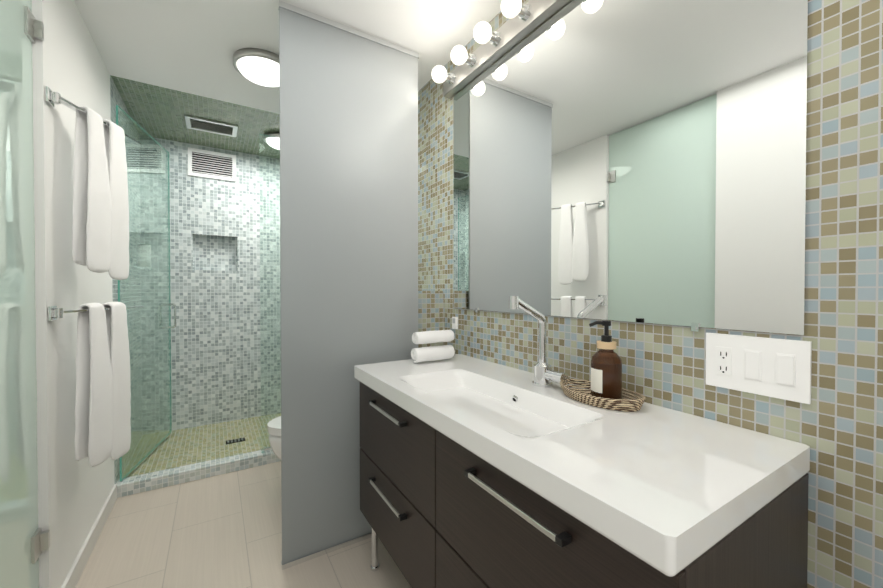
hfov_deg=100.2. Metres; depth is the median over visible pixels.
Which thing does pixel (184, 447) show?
floor
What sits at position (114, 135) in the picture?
towel
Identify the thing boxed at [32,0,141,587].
wall
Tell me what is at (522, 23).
sconce
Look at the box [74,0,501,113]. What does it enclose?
ceiling
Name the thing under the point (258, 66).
dome ceiling light
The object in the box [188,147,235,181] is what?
air vent
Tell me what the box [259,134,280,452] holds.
shower panel
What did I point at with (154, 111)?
ceiling
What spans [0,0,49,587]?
door glass
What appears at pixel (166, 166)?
shower door
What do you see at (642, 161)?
vanity mirror
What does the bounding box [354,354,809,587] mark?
bathroom vanity
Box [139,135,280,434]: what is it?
wall
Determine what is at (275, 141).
light
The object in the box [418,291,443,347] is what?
wall
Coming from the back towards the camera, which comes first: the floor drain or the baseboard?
the floor drain
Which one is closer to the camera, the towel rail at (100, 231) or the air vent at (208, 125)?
the towel rail at (100, 231)
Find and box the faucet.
[509,296,568,386]
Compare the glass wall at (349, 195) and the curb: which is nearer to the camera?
the glass wall at (349, 195)
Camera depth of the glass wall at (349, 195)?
1.74 m
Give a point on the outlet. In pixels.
(774, 367)
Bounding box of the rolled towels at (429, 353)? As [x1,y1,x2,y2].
[411,330,454,362]
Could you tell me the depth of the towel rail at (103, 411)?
1.50 m
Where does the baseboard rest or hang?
attached to the wall at (68, 63)
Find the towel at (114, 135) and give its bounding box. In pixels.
[103,119,128,279]
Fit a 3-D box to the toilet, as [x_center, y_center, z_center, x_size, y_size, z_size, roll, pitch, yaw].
[-0.767,0.567,2.285,0.566,0.935,0.370,0,1,-32]
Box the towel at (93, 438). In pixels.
[74,303,112,466]
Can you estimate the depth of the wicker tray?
1.07 m
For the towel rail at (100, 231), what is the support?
attached to the wall at (68, 63)
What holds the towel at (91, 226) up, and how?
hanging from the towel rail at (100, 231)
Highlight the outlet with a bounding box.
[706,332,811,403]
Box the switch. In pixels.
[452,317,457,328]
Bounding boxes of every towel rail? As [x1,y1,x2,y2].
[45,86,141,279]
[48,302,142,466]
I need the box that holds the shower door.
[116,105,171,480]
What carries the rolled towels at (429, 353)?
on the bathroom vanity
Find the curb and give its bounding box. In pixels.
[116,449,280,497]
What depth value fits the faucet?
1.28 m
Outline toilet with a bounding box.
[267,416,280,459]
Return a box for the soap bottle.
[589,320,621,399]
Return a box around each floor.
[75,461,410,587]
[123,413,280,477]
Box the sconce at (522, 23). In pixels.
[431,0,572,98]
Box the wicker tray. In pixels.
[560,379,645,411]
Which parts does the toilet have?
seat, bowl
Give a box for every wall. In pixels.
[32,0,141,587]
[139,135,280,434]
[278,0,418,569]
[418,0,882,587]
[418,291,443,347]
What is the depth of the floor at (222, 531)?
1.76 m
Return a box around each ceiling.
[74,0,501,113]
[110,75,279,158]
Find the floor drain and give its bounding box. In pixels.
[226,437,244,443]
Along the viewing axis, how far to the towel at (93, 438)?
1.48 m
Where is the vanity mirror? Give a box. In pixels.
[453,0,808,334]
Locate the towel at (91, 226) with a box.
[72,106,110,272]
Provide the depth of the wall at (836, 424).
0.78 m
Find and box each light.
[233,48,278,86]
[263,132,279,149]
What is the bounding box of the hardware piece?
[158,303,176,327]
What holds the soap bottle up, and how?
on the wicker tray
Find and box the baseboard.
[61,484,116,587]
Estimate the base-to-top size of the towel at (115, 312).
0.686 m
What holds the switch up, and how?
attached to the wall at (836, 424)
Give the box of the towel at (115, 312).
[102,302,130,459]
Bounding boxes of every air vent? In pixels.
[185,115,237,136]
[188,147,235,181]

